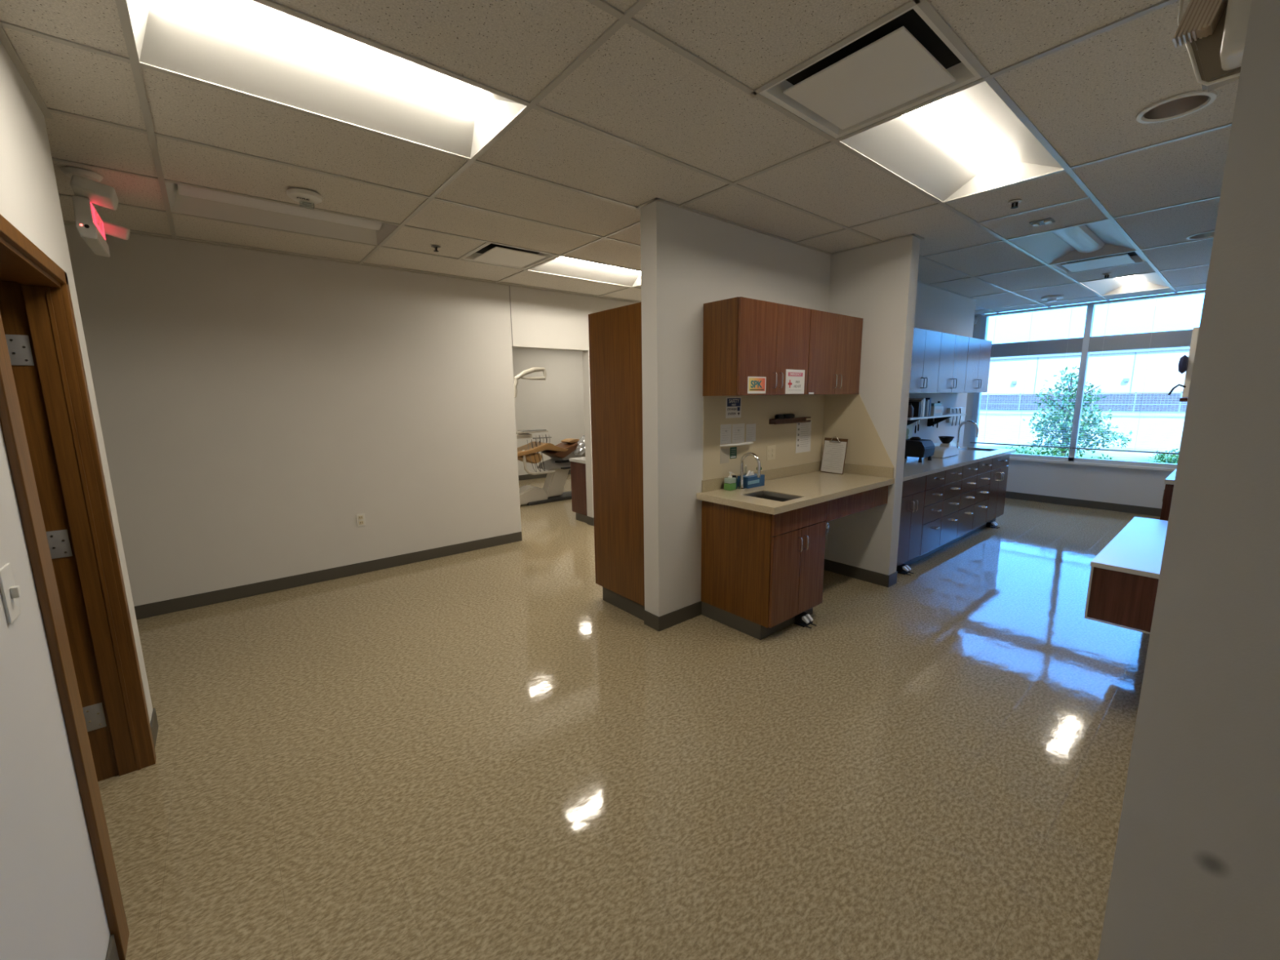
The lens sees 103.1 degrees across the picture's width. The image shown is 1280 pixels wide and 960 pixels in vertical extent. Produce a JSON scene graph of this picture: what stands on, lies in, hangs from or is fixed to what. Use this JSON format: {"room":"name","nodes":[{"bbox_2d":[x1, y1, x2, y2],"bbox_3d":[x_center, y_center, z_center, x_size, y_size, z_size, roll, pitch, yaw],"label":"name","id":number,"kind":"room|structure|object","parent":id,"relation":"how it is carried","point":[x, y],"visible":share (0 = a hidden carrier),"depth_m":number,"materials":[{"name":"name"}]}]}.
{"room":"dental clinic","nodes":[
{"label":"dental clinic","id":0,"kind":"room"},
{"bbox_2d":[0,40,152,959],"bbox_3d":[-0.583,0.212,-0.005,0.170,2.773,5.890,-8,12,-39],"label":"wall","id":1,"kind":"structure","parent":0,"point":[52,907],"depth_m":1.21,"materials":[{"name":"paint"}]},
{"bbox_2d":[0,562,21,624],"bbox_3d":[-1.376,0.247,1.117,0.018,0.120,0.076,-8,12,-39],"label":"light switch","id":2,"kind":"object","parent":1,"relation":"attached to","point":[10,593],"visible":1,"depth_m":1.11,"materials":[{"name":"white plastic"}]},
{"bbox_2d":[0,213,156,959],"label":"door","id":3,"kind":"structure","parent":1,"relation":"in","point":[47,424],"depth_m":1.96,"materials":[{"name":"brown wood"}]},
{"bbox_2d":[105,933,119,959],"bbox_3d":[-0.053,1.599,-0.261,0.008,0.104,4.498,-8,12,-39],"label":"baseboard","id":4,"kind":"structure","parent":1,"relation":"attached to","point":[112,952],"depth_m":1.42,"materials":[{"name":"grey plastic"}]},
{"bbox_2d":[150,708,158,748],"bbox_3d":[-2.293,1.190,2.396,0.008,0.104,0.285,-8,12,-39],"label":"baseboard","id":5,"kind":"structure","parent":1,"relation":"attached to","point":[153,723],"depth_m":2.42,"materials":[{"name":"grey plastic"}]},
{"bbox_2d":[64,224,635,606],"bbox_3d":[-1.940,-0.613,5.112,11.600,2.773,0.130,-8,12,-39],"label":"wall","id":6,"kind":"structure","parent":0,"point":[251,405],"depth_m":4.25,"materials":[{"name":"paint"}]},
{"bbox_2d":[133,531,522,619],"bbox_3d":[-3.833,0.999,3.673,6.515,0.104,0.008,-8,12,-39],"label":"baseboard","id":7,"kind":"structure","parent":6,"relation":"attached to","point":[166,606],"depth_m":4.44,"materials":[{"name":"grey plastic"}]},
{"bbox_2d":[0,24,981,315],"bbox_3d":[1.135,-1.577,2.380,13.100,0.007,7.730,-8,12,-39],"label":"trim","id":8,"kind":"structure","parent":6,"relation":"attached to","point":[4,39],"depth_m":3.54,"materials":[{"name":"grey metal"}]},
{"bbox_2d":[0,0,1231,312],"bbox_3d":[-0.103,-1.805,3.849,13.100,0.006,11.600,-8,12,-39],"label":"ceiling grid","id":9,"kind":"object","parent":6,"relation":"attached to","point":[926,6],"depth_m":2.27,"materials":[{"name":"grey metal"}]},
{"bbox_2d":[511,347,584,475],"bbox_3d":[-2.504,-1.349,9.633,5.800,2.773,0.150,-8,12,-39],"label":"wall","id":10,"kind":"structure","parent":0,"point":[554,404],"depth_m":10.09,"materials":[{"name":"paint"}]},
{"bbox_2d":[518,469,570,480],"bbox_3d":[-2.449,-0.022,9.780,5.530,0.104,0.008,-8,12,-39],"label":"baseboard","id":11,"kind":"structure","parent":10,"relation":"attached to","point":[526,477],"depth_m":10.03,"materials":[{"name":"grey plastic"}]},
{"bbox_2d":[0,0,1239,315],"bbox_3d":[-0.104,-1.808,3.848,13.100,0.001,11.600,-8,12,-39],"label":"ceiling","id":12,"kind":"structure","parent":0,"point":[1086,97],"depth_m":2.34,"materials":[{"name":"tile"}]},
{"bbox_2d":[60,167,130,257],"bbox_3d":[-2.833,-1.391,2.652,0.203,0.357,0.574,-8,12,-39],"label":"exit sign","id":13,"kind":"object","parent":12,"relation":"hanging from","point":[85,184],"visible":1,"depth_m":2.50,"materials":[{"name":"white plastic"}]},
{"bbox_2d":[164,181,398,244],"bbox_3d":[-2.261,-1.744,3.277,1.166,0.115,0.586,-8,12,-39],"label":"ceiling light","id":14,"kind":"object","parent":12,"relation":"attached to","point":[183,199],"visible":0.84,"depth_m":3.32,"materials":[{"name":"white metal"}]},
{"bbox_2d":[286,188,322,208],"bbox_3d":[-1.903,-1.591,2.892,0.170,0.061,0.170,-8,12,-39],"label":"smoke detector","id":15,"kind":"object","parent":12,"relation":"attached to","point":[305,197],"visible":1,"depth_m":2.85,"materials":[{"name":"white plastic"}]},
{"bbox_2d":[126,0,525,157],"bbox_3d":[-1.090,-1.530,1.887,1.166,0.115,0.586,-8,12,-39],"label":"ceiling light","id":16,"kind":"object","parent":12,"relation":"attached to","point":[250,46],"visible":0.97,"depth_m":1.89,"materials":[{"name":"white plastic"}]},
{"bbox_2d":[462,243,558,269],"bbox_3d":[-1.090,-1.892,4.242,0.596,0.082,0.586,-8,12,-39],"label":"ceiling vent","id":17,"kind":"object","parent":12,"relation":"in","point":[493,254],"visible":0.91,"depth_m":4.26,"materials":[{"name":"white metal"}]},
{"bbox_2d":[529,256,640,286],"bbox_3d":[-0.372,-2.022,4.827,1.226,0.115,0.586,-8,12,-39],"label":"ceiling light","id":18,"kind":"object","parent":12,"relation":"attached to","point":[564,266],"visible":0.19,"depth_m":4.95,"materials":[{"name":"white plastic"}]},
{"bbox_2d":[759,4,982,138],"bbox_3d":[0.868,-1.536,1.931,0.581,0.082,0.586,-8,12,-39],"label":"ceiling vent","id":19,"kind":"object","parent":12,"relation":"in","point":[904,62],"visible":0.94,"depth_m":1.90,"materials":[{"name":"white metal"}]},
{"bbox_2d":[840,80,1063,201],"bbox_3d":[1.581,-1.665,2.511,1.226,0.115,0.586,-8,12,-39],"label":"ceiling light","id":20,"kind":"object","parent":12,"relation":"attached to","point":[967,141],"visible":0.58,"depth_m":2.54,"materials":[{"name":"white plastic"}]},
{"bbox_2d":[1008,219,1135,264],"bbox_3d":[3.497,-1.947,4.084,1.226,0.115,0.586,-8,12,-39],"label":"ceiling light","id":21,"kind":"object","parent":12,"relation":"attached to","point":[1102,237],"visible":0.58,"depth_m":4.20,"materials":[{"name":"grey metal"}]},
{"bbox_2d":[1051,251,1145,273],"bbox_3d":[4.210,-2.028,4.672,0.581,0.082,0.586,-8,12,-39],"label":"ceiling vent","id":22,"kind":"object","parent":12,"relation":"in","point":[1133,257],"visible":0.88,"depth_m":4.67,"materials":[{"name":"white metal"}]},
{"bbox_2d":[1080,272,1168,295],"bbox_3d":[5.414,-2.229,5.656,1.226,0.115,0.586,-8,12,-39],"label":"ceiling light","id":23,"kind":"object","parent":12,"relation":"attached to","point":[1135,282],"visible":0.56,"depth_m":5.88,"materials":[{"name":"white plastic"}]},
{"bbox_2d":[1136,89,1217,123],"bbox_3d":[2.219,-1.635,2.095,0.232,0.196,0.232,-8,12,-39],"label":"recessed light","id":24,"kind":"object","parent":12,"relation":"in","point":[1183,104],"visible":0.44,"depth_m":2.15,"materials":[{"name":"white metal"}]},
{"bbox_2d":[1186,230,1214,239],"bbox_3d":[4.294,-1.946,3.827,0.232,0.196,0.232,-8,12,-39],"label":"recessed light","id":25,"kind":"object","parent":12,"relation":"in","point":[1206,234],"visible":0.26,"depth_m":3.91,"materials":[{"name":"white metal"}]},
{"bbox_2d":[97,474,1159,959],"bbox_3d":[-0.038,0.964,4.298,13.340,0.120,11.950,-8,12,-39],"label":"floor","id":26,"kind":"structure","parent":0,"point":[478,754],"depth_m":2.21,"materials":[{"name":"beige tile"}]},
{"bbox_2d":[516,435,585,505],"bbox_3d":[-1.375,-0.181,7.889,1.372,1.006,0.576,-8,12,-39],"label":"dental chair","id":27,"kind":"object","parent":26,"relation":"on","point":[558,466],"visible":0.73,"depth_m":7.84,"materials":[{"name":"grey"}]},
{"bbox_2d":[513,367,546,398],"bbox_3d":[-1.670,-0.676,7.683,0.670,2.017,0.092,-7,11,-35],"label":"light","id":28,"kind":"object","parent":27,"relation":"attached to","point":[531,370],"visible":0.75,"depth_m":7.53,"materials":[{"name":"beige"}]},
{"bbox_2d":[515,428,551,471],"bbox_3d":[-1.646,-0.218,7.657,0.630,1.062,0.314,-8,12,-39],"label":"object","id":29,"kind":"object","parent":27,"relation":"attached to","point":[525,433],"visible":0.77,"depth_m":7.54,"materials":[{"name":"beige"}]},
{"bbox_2d":[515,428,548,439],"bbox_3d":[-1.676,-0.690,7.601,0.560,0.112,0.250,-8,12,-39],"label":"tray","id":30,"kind":"object","parent":29,"relation":"on","point":[525,433],"depth_m":7.52,"materials":[{"name":"grey plastic"}]},
{"bbox_2d":[568,456,586,523],"bbox_3d":[-0.330,0.065,6.931,1.226,0.804,0.404,-8,12,-39],"label":"base cabinet","id":31,"kind":"object","parent":26,"relation":"on","point":[578,468],"visible":0.22,"depth_m":6.53,"materials":[{"name":"brown wood"}]},
{"bbox_2d":[588,302,644,620],"bbox_3d":[0.164,-0.152,3.962,0.900,2.185,0.644,-8,12,-39],"label":"tall cabinet","id":32,"kind":"object","parent":26,"relation":"on","point":[615,335],"visible":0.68,"depth_m":3.64,"materials":[{"name":"brown wood"}]},
{"bbox_2d":[701,500,826,639],"bbox_3d":[0.886,0.563,3.621,0.618,0.867,0.643,-8,12,-39],"label":"base cabinet","id":33,"kind":"object","parent":26,"relation":"on","point":[760,571],"visible":0.92,"depth_m":3.40,"materials":[{"name":"brown wood"}]},
{"bbox_2d":[696,461,894,515],"bbox_3d":[1.217,0.019,3.814,1.604,0.128,0.650,-8,12,-39],"label":"countertop","id":34,"kind":"structure","parent":33,"relation":"on","point":[806,481],"depth_m":3.73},
{"bbox_2d":[724,471,736,490],"bbox_3d":[0.649,0.007,3.653,0.070,0.130,0.066,-8,12,-39],"label":"soap dispenser","id":35,"kind":"object","parent":34,"relation":"on","point":[729,485],"visible":1,"depth_m":3.64,"materials":[{"name":"green plastic"}]},
{"bbox_2d":[737,452,761,489],"bbox_3d":[0.785,-0.063,3.625,0.056,0.274,0.185,-10,13,-44],"label":"faucet","id":36,"kind":"object","parent":34,"relation":"on","point":[758,468],"visible":1,"depth_m":3.62,"materials":[{"name":"silver metal"}]},
{"bbox_2d":[737,470,764,488],"bbox_3d":[0.827,-0.012,3.789,0.200,0.120,0.102,-8,12,-39],"label":"tissue box","id":37,"kind":"object","parent":34,"relation":"on","point":[750,480],"visible":0.94,"depth_m":3.75,"materials":[{"name":"blue cardboard"}]},
{"bbox_2d":[744,490,800,502],"bbox_3d":[0.897,0.194,3.460,0.253,0.166,0.338,-8,12,-39],"label":"sink","id":38,"kind":"object","parent":34,"relation":"in","point":[764,495],"visible":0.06,"depth_m":3.57,"materials":[{"name":"silver metal"}]},
{"bbox_2d":[820,435,848,474],"bbox_3d":[1.665,-0.218,4.369,0.045,0.314,0.230,-7,11,-32],"label":"clipboard","id":39,"kind":"object","parent":34,"relation":"on","point":[834,451],"visible":1,"depth_m":4.36,"materials":[{"name":"brown"}]},
{"bbox_2d":[825,444,843,470],"bbox_3d":[1.663,-0.198,4.368,0.030,0.207,0.175,-7,11,-32],"label":"print","id":40,"kind":"object","parent":39,"relation":"attached to","point":[833,452],"depth_m":4.36,"materials":[{"name":"grey paper"}]},
{"bbox_2d":[825,484,888,521],"bbox_3d":[1.652,0.160,3.843,0.925,0.163,0.019,-8,12,-39],"label":"apron panel","id":41,"kind":"object","parent":34,"relation":"attached to","point":[838,508],"visible":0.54,"depth_m":3.80,"materials":[{"name":"brown wood"}]},
{"bbox_2d":[794,612,816,628],"bbox_3d":[1.161,0.977,3.553,0.110,0.064,0.120,-8,12,-39],"label":"foot pedal","id":42,"kind":"object","parent":26,"relation":"on","point":[801,620],"visible":0.96,"depth_m":3.54,"materials":[{"name":"black plastic"}]},
{"bbox_2d":[896,564,914,575],"bbox_3d":[2.374,0.799,4.548,0.110,0.064,0.120,-8,12,-39],"label":"foot pedal","id":43,"kind":"object","parent":26,"relation":"on","point":[904,569],"visible":0.88,"depth_m":4.54,"materials":[{"name":"black plastic"}]},
{"bbox_2d":[896,475,926,566],"bbox_3d":[2.175,0.373,4.678,0.583,0.867,0.643,-8,12,-39],"label":"base cabinet","id":44,"kind":"object","parent":26,"relation":"on","point":[913,490],"visible":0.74,"depth_m":4.47,"materials":[{"name":"brown wood"}]},
{"bbox_2d":[902,439,1016,481],"bbox_3d":[3.126,-0.257,5.381,3.077,0.118,0.650,-8,12,-39],"label":"countertop","id":45,"kind":"structure","parent":44,"relation":"on","point":[913,469],"depth_m":5.18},
{"bbox_2d":[904,436,934,462],"bbox_3d":[2.796,-0.322,5.205,0.270,0.242,0.318,-8,12,-39],"label":"model trimmer","id":46,"kind":"object","parent":45,"relation":"on","point":[915,446],"visible":0.77,"depth_m":5.09},
{"bbox_2d":[927,443,958,457],"bbox_3d":[3.297,-0.327,5.554,0.456,0.130,0.190,-8,12,-39],"label":"lab vibrator","id":47,"kind":"object","parent":45,"relation":"on","point":[944,450],"visible":0.8,"depth_m":5.45,"materials":[{"name":"white plastic"}]},
{"bbox_2d":[955,420,978,448],"bbox_3d":[4.014,-0.557,6.242,0.048,0.344,0.238,-8,12,-39],"label":"faucet","id":48,"kind":"object","parent":45,"relation":"on","point":[966,421],"visible":0.94,"depth_m":6.25,"materials":[{"name":"silver metal"}]},
{"bbox_2d":[911,470,946,564],"bbox_3d":[2.573,0.315,5.005,0.448,0.867,0.644,-8,12,-39],"label":"base cabinet","id":49,"kind":"object","parent":26,"relation":"on","point":[935,482],"visible":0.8,"depth_m":4.77,"materials":[{"name":"brown wood"}]},
{"bbox_2d":[930,466,963,554],"bbox_3d":[2.919,0.264,5.288,0.448,0.867,0.644,-8,12,-39],"label":"base cabinet","id":50,"kind":"object","parent":26,"relation":"on","point":[953,482],"visible":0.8,"depth_m":5.06,"materials":[{"name":"brown wood"}]},
{"bbox_2d":[947,462,978,545],"bbox_3d":[3.263,0.213,5.570,0.443,0.867,0.644,-8,12,-39],"label":"base cabinet","id":51,"kind":"object","parent":26,"relation":"on","point":[969,478],"visible":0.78,"depth_m":5.34,"materials":[{"name":"brown wood"}]},
{"bbox_2d":[963,457,992,537],"bbox_3d":[3.605,0.163,5.851,0.443,0.867,0.644,-8,12,-39],"label":"base cabinet","id":52,"kind":"object","parent":26,"relation":"on","point":[984,473],"visible":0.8,"depth_m":5.62,"materials":[{"name":"brown wood"}]},
{"bbox_2d":[977,453,1009,530],"bbox_3d":[4.022,0.102,6.193,0.638,0.867,0.644,-8,12,-39],"label":"base cabinet","id":53,"kind":"object","parent":26,"relation":"on","point":[1000,464],"visible":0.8,"depth_m":5.95,"materials":[{"name":"brown wood"}]},
{"bbox_2d":[1160,469,1176,520],"bbox_3d":[4.768,0.365,4.346,1.920,0.929,0.387,-8,12,-39],"label":"base cabinet","id":54,"kind":"object","parent":26,"relation":"on","point":[1170,480],"visible":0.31,"depth_m":3.81,"materials":[{"name":"brown wood"}]},
{"bbox_2d":[1164,469,1176,484],"bbox_3d":[4.770,-0.075,4.264,1.920,0.034,0.363,-8,12,-39],"label":"countertop","id":55,"kind":"structure","parent":54,"relation":"on","point":[1170,479],"depth_m":3.82,"materials":[{"name":"grey laminate"}]},
{"bbox_2d":[640,200,971,617],"bbox_3d":[2.091,-0.639,4.976,5.272,2.773,0.150,-8,12,-39],"label":"wall","id":56,"kind":"structure","parent":0,"point":[690,260],"depth_m":3.43,"materials":[{"name":"paint"}]},
{"bbox_2d":[644,609,659,631],"bbox_3d":[0.081,0.975,3.526,0.008,0.104,0.158,-8,12,-39],"label":"baseboard","id":57,"kind":"structure","parent":56,"relation":"attached to","point":[651,620],"depth_m":3.52,"materials":[{"name":"grey plastic"}]},
{"bbox_2d":[658,600,701,631],"bbox_3d":[0.287,0.961,3.599,0.420,0.104,0.008,-8,12,-39],"label":"baseboard","id":58,"kind":"structure","parent":56,"relation":"attached to","point":[673,618],"depth_m":3.59,"materials":[{"name":"grey plastic"}]},
{"bbox_2d":[720,448,728,463],"bbox_3d":[0.615,-0.174,3.699,0.097,0.105,0.001,-8,12,-39],"label":"notice sheet","id":59,"kind":"object","parent":56,"relation":"attached to","point":[724,453],"visible":1,"depth_m":3.70,"materials":[{"name":"beige paper"}]},
{"bbox_2d":[720,423,731,444],"bbox_3d":[0.622,-0.332,3.681,0.120,0.142,0.002,-8,12,-39],"label":"notice sheet","id":60,"kind":"object","parent":56,"relation":"attached to","point":[726,429],"visible":1,"depth_m":3.68,"materials":[{"name":"white paper"}]},
{"bbox_2d":[725,396,741,417],"bbox_3d":[0.682,-0.527,3.700,0.170,0.150,0.003,-8,12,-39],"label":"safety sign","id":61,"kind":"object","parent":56,"relation":"attached to","point":[733,404],"visible":1,"depth_m":3.70,"materials":[{"name":"white paper"}]},
{"bbox_2d":[732,423,744,443],"bbox_3d":[0.730,-0.347,3.769,0.140,0.140,0.002,-8,12,-39],"label":"notice sheet","id":62,"kind":"object","parent":56,"relation":"attached to","point":[738,429],"visible":1,"depth_m":3.77,"materials":[{"name":"white paper"}]},
{"bbox_2d":[746,423,755,442],"bbox_3d":[0.843,-0.359,3.863,0.115,0.134,0.002,-8,12,-39],"label":"notice sheet","id":63,"kind":"object","parent":56,"relation":"attached to","point":[750,428],"visible":1,"depth_m":3.86,"materials":[{"name":"white paper"}]},
{"bbox_2d":[702,296,810,395],"bbox_3d":[0.836,-0.898,3.550,0.778,0.607,0.348,-8,12,-39],"label":"upper cabinet","id":64,"kind":"object","parent":56,"relation":"attached to","point":[744,337],"visible":1,"depth_m":3.35,"materials":[{"name":"brown wood"}]},
{"bbox_2d":[747,376,765,393],"bbox_3d":[0.770,-0.625,3.350,0.190,0.109,0.003,-8,12,-39],"label":"door sign","id":65,"kind":"object","parent":64,"relation":"attached to","point":[756,384],"visible":1,"depth_m":3.35,"materials":[{"name":"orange paper"}]},
{"bbox_2d":[785,368,804,394],"bbox_3d":[1.105,-0.699,3.621,0.230,0.170,0.003,-8,12,-39],"label":"door sign","id":66,"kind":"object","parent":64,"relation":"attached to","point":[794,381],"visible":1,"depth_m":3.62,"materials":[{"name":"white paper"}]},
{"bbox_2d":[702,461,821,492],"bbox_3d":[1.035,-0.043,4.069,1.548,0.084,0.014,-8,12,-39],"label":"backsplash","id":67,"kind":"structure","parent":56,"relation":"attached to","point":[717,483],"depth_m":4.12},
{"bbox_2d":[702,394,824,479],"bbox_3d":[1.031,-0.374,4.022,1.538,0.585,0.004,-8,12,-39],"label":"backsplash","id":68,"kind":"structure","parent":56,"relation":"attached to","point":[757,410],"depth_m":3.95,"materials":[{"name":"beige paint"}]},
{"bbox_2d":[766,444,775,460],"bbox_3d":[1.045,-0.216,4.052,0.111,0.117,0.008,-8,12,-39],"label":"wall outlet","id":69,"kind":"object","parent":56,"relation":"attached to","point":[771,450],"visible":1,"depth_m":4.05,"materials":[{"name":"beige plastic"}]},
{"bbox_2d":[768,416,810,424],"bbox_3d":[1.220,-0.483,4.123,0.490,0.042,0.062,-8,12,-39],"label":"wall shelf","id":70,"kind":"object","parent":56,"relation":"attached to","point":[796,420],"visible":0.98,"depth_m":4.08,"materials":[{"name":"brown wood"}]},
{"bbox_2d":[795,420,811,453],"bbox_3d":[1.391,-0.368,4.324,0.220,0.265,0.002,-8,12,-39],"label":"chart","id":71,"kind":"object","parent":56,"relation":"attached to","point":[803,433],"visible":0.99,"depth_m":4.32,"materials":[{"name":"white paper"}]},
{"bbox_2d":[800,422,809,446],"bbox_3d":[1.405,-0.387,4.331,0.135,0.200,0.001,-8,12,-39],"label":"print","id":72,"kind":"object","parent":71,"relation":"attached to","point":[804,427],"depth_m":4.33,"materials":[{"name":"grey paper"}]},
{"bbox_2d":[804,309,862,395],"bbox_3d":[1.431,-0.986,4.037,0.762,0.607,0.348,-8,12,-39],"label":"upper cabinet","id":73,"kind":"object","parent":56,"relation":"attached to","point":[835,340],"visible":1,"depth_m":3.91,"materials":[{"name":"brown wood"}]},
{"bbox_2d":[909,327,942,393],"bbox_3d":[2.674,-1.169,5.057,0.763,0.607,0.348,-8,12,-39],"label":"upper cabinet","id":74,"kind":"object","parent":56,"relation":"attached to","point":[926,344],"visible":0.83,"depth_m":4.97,"materials":[{"name":"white laminate"}]},
{"bbox_2d":[906,413,965,426],"bbox_3d":[3.141,-0.636,5.578,1.500,0.145,0.278,-8,12,-39],"label":"wall shelf","id":75,"kind":"object","parent":56,"relation":"attached to","point":[937,419],"visible":0.5,"depth_m":5.74,"materials":[{"name":"grey laminate"}]},
{"bbox_2d":[930,403,942,415],"bbox_3d":[3.183,-0.774,5.566,0.240,0.130,0.162,-8,12,-39],"label":"storage box","id":76,"kind":"object","parent":75,"relation":"on","point":[936,409],"visible":0.52,"depth_m":5.47,"materials":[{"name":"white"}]},
{"bbox_2d":[933,439,956,446],"bbox_3d":[2.923,-0.311,5.619,3.077,0.084,0.014,-8,12,-39],"label":"backsplash","id":77,"kind":"structure","parent":56,"relation":"attached to","point":[953,442],"depth_m":6.47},
{"bbox_2d":[937,332,968,392],"bbox_3d":[3.261,-1.255,5.539,0.763,0.607,0.348,-8,12,-39],"label":"upper cabinet","id":78,"kind":"object","parent":56,"relation":"attached to","point":[953,348],"visible":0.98,"depth_m":5.42,"materials":[{"name":"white laminate"}]},
{"bbox_2d":[946,407,964,426],"bbox_3d":[3.989,-0.801,6.411,0.490,0.220,0.059,-8,12,-39],"label":"tool rack","id":79,"kind":"object","parent":56,"relation":"attached to","point":[954,410],"visible":0.86,"depth_m":6.36,"materials":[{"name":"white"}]},
{"bbox_2d":[964,337,991,392],"bbox_3d":[3.849,-1.341,6.021,0.763,0.607,0.348,-8,12,-39],"label":"upper cabinet","id":80,"kind":"object","parent":56,"relation":"attached to","point":[979,354],"visible":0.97,"depth_m":5.90,"materials":[{"name":"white laminate"}]},
{"bbox_2d":[824,235,919,575],"bbox_3d":[1.884,-0.524,4.290,0.140,2.773,0.655,-8,12,-39],"label":"wall","id":81,"kind":"structure","parent":0,"point":[876,284],"depth_m":4.09,"materials":[{"name":"paint"}]},
{"bbox_2d":[823,559,889,586],"bbox_3d":[1.846,0.800,4.457,0.008,0.104,0.663,-8,12,-39],"label":"baseboard","id":82,"kind":"structure","parent":81,"relation":"attached to","point":[864,575],"depth_m":4.41,"materials":[{"name":"grey plastic"}]},
{"bbox_2d":[821,394,893,467],"bbox_3d":[1.827,-0.424,4.264,0.004,0.585,0.636,-8,12,-39],"label":"backsplash","id":83,"kind":"structure","parent":81,"relation":"attached to","point":[846,416],"depth_m":4.29,"materials":[{"name":"beige paint"}]},
{"bbox_2d":[958,298,975,446],"bbox_3d":[3.360,-1.095,7.649,0.150,2.773,2.690,-8,12,-39],"label":"wall","id":84,"kind":"structure","parent":0,"point":[973,300],"depth_m":6.51,"materials":[{"name":"paint"}]},
{"bbox_2d":[962,315,1173,515],"bbox_3d":[5.405,-1.139,7.766,0.150,2.773,5.380,-8,12,-39],"label":"wall","id":85,"kind":"structure","parent":0,"point":[1123,486],"depth_m":7.01,"materials":[{"name":"paint"}]},
{"bbox_2d":[1005,491,1161,516],"bbox_3d":[5.758,0.259,7.462,0.008,0.104,3.900,-8,12,-39],"label":"baseboard","id":86,"kind":"structure","parent":85,"relation":"attached to","point":[1024,496],"depth_m":7.00,"materials":[{"name":"grey plastic"}]},
{"bbox_2d":[968,289,1204,471],"bbox_3d":[6.007,-1.293,6.926,0.130,2.155,2.570,-8,12,-39],"label":"window","id":87,"kind":"structure","parent":85,"relation":"in","point":[1086,344],"depth_m":6.89,"materials":[{"name":"silver metal"}]},
{"bbox_2d":[969,302,1089,448],"bbox_3d":[5.566,-1.462,7.355,0.032,1.936,1.235,-8,12,-39],"label":"window blind","id":88,"kind":"object","parent":87,"relation":"attached to","point":[1084,304],"visible":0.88,"depth_m":7.32,"materials":[{"name":"white fabric"}]},
{"bbox_2d":[1071,289,1204,454],"bbox_3d":[6.366,-1.315,6.406,0.032,1.936,1.245,-8,12,-39],"label":"window blind","id":89,"kind":"object","parent":87,"relation":"attached to","point":[1200,291],"visible":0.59,"depth_m":6.47,"materials":[{"name":"white fabric"}]},
{"bbox_2d":[1097,0,1279,959],"bbox_3d":[1.754,0.208,-0.156,0.150,2.773,2.669,-8,12,-39],"label":"wall","id":90,"kind":"structure","parent":0,"point":[1195,875],"depth_m":0.78,"materials":[{"name":"paint"}]},
{"bbox_3d":[4.035,-0.382,3.264,7.800,2.773,0.120,-8,12,-39],"label":"wall","id":91,"kind":"structure","parent":0,"visible":0},
{"bbox_2d":[1084,516,1168,634],"bbox_3d":[2.908,0.495,2.841,1.413,0.297,0.452,-8,12,-39],"label":"desk","id":92,"kind":"object","parent":91,"relation":"attached to","point":[1124,575],"visible":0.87,"depth_m":2.50,"materials":[{"name":"brown wood"}]},
{"bbox_2d":[1167,327,1199,401],"bbox_3d":[2.511,-0.506,2.215,0.087,0.325,0.265,-8,12,-39],"label":"wall panel","id":93,"kind":"object","parent":91,"relation":"attached to","point":[1186,385],"visible":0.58,"depth_m":2.27,"materials":[{"name":"white plastic"}]},
{"bbox_2d":[1177,355,1188,373],"bbox_3d":[2.431,-0.517,2.276,0.084,0.084,0.030,-8,12,-39],"label":"headset","id":94,"kind":"object","parent":93,"relation":"hanging from","point":[1184,361],"visible":1,"depth_m":2.26,"materials":[{"name":"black plastic"}]},
{"bbox_2d":[1173,0,1251,91],"bbox_3d":[1.497,-1.134,1.256,0.160,0.239,0.255,-8,12,-39],"label":"emergency light","id":95,"kind":"object","parent":91,"relation":"attached to","point":[1213,33],"visible":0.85,"depth_m":1.29,"materials":[{"name":"white plastic"}]},
{"bbox_2d":[1173,0,1228,48],"bbox_3d":[1.458,-1.153,1.283,0.058,0.210,0.152,-8,12,-39],"label":"lamp","id":96,"kind":"object","parent":95,"relation":"attached to","point":[1202,25],"depth_m":1.30,"materials":[{"name":"grey plastic"}]},
{"label":"outside","id":97,"kind":"structure","parent":0,"visible":0},
{"bbox_2d":[976,409,1186,462],"bbox_3d":[67.591,-12.300,81.426,190.750,0.200,280.000,-8,12,-39],"label":"ground","id":98,"kind":"structure","parent":97,"point":[1158,424],"depth_m":22.50,"materials":[{"name":"white"}]},
{"bbox_2d":[1022,366,1132,457],"bbox_3d":[9.360,-1.276,10.918,1.058,2.329,1.822,-8,12,-39],"label":"tree","id":99,"kind":"object","parent":98,"relation":"on","point":[1070,406],"visible":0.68,"depth_m":10.92,"materials":[{"name":"green plant"}]},
{"bbox_2d":[980,391,1186,413],"bbox_3d":[37.971,-6.819,44.591,0.080,1.650,28.700,-8,12,-39],"label":"fence","id":100,"kind":"object","parent":98,"relation":"on","point":[987,403],"visible":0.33,"depth_m":43.59,"materials":[{"name":"white metal"}]},
{"bbox_2d":[980,346,1190,411],"bbox_3d":[40.591,-11.384,60.906,18.300,5.300,163.190,-8,12,-39],"label":"building","id":101,"kind":"structure","parent":98,"relation":"on","point":[1124,379],"depth_m":45.76,"materials":[{"name":"beige"}]},
{"bbox_2d":[1147,448,1179,463],"bbox_3d":[11.276,-0.387,10.783,0.585,0.575,0.764,-8,12,-39],"label":"shrub","id":102,"kind":"object","parent":98,"relation":"on","point":[1162,458],"visible":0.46,"depth_m":10.79,"materials":[{"name":"green plant"}]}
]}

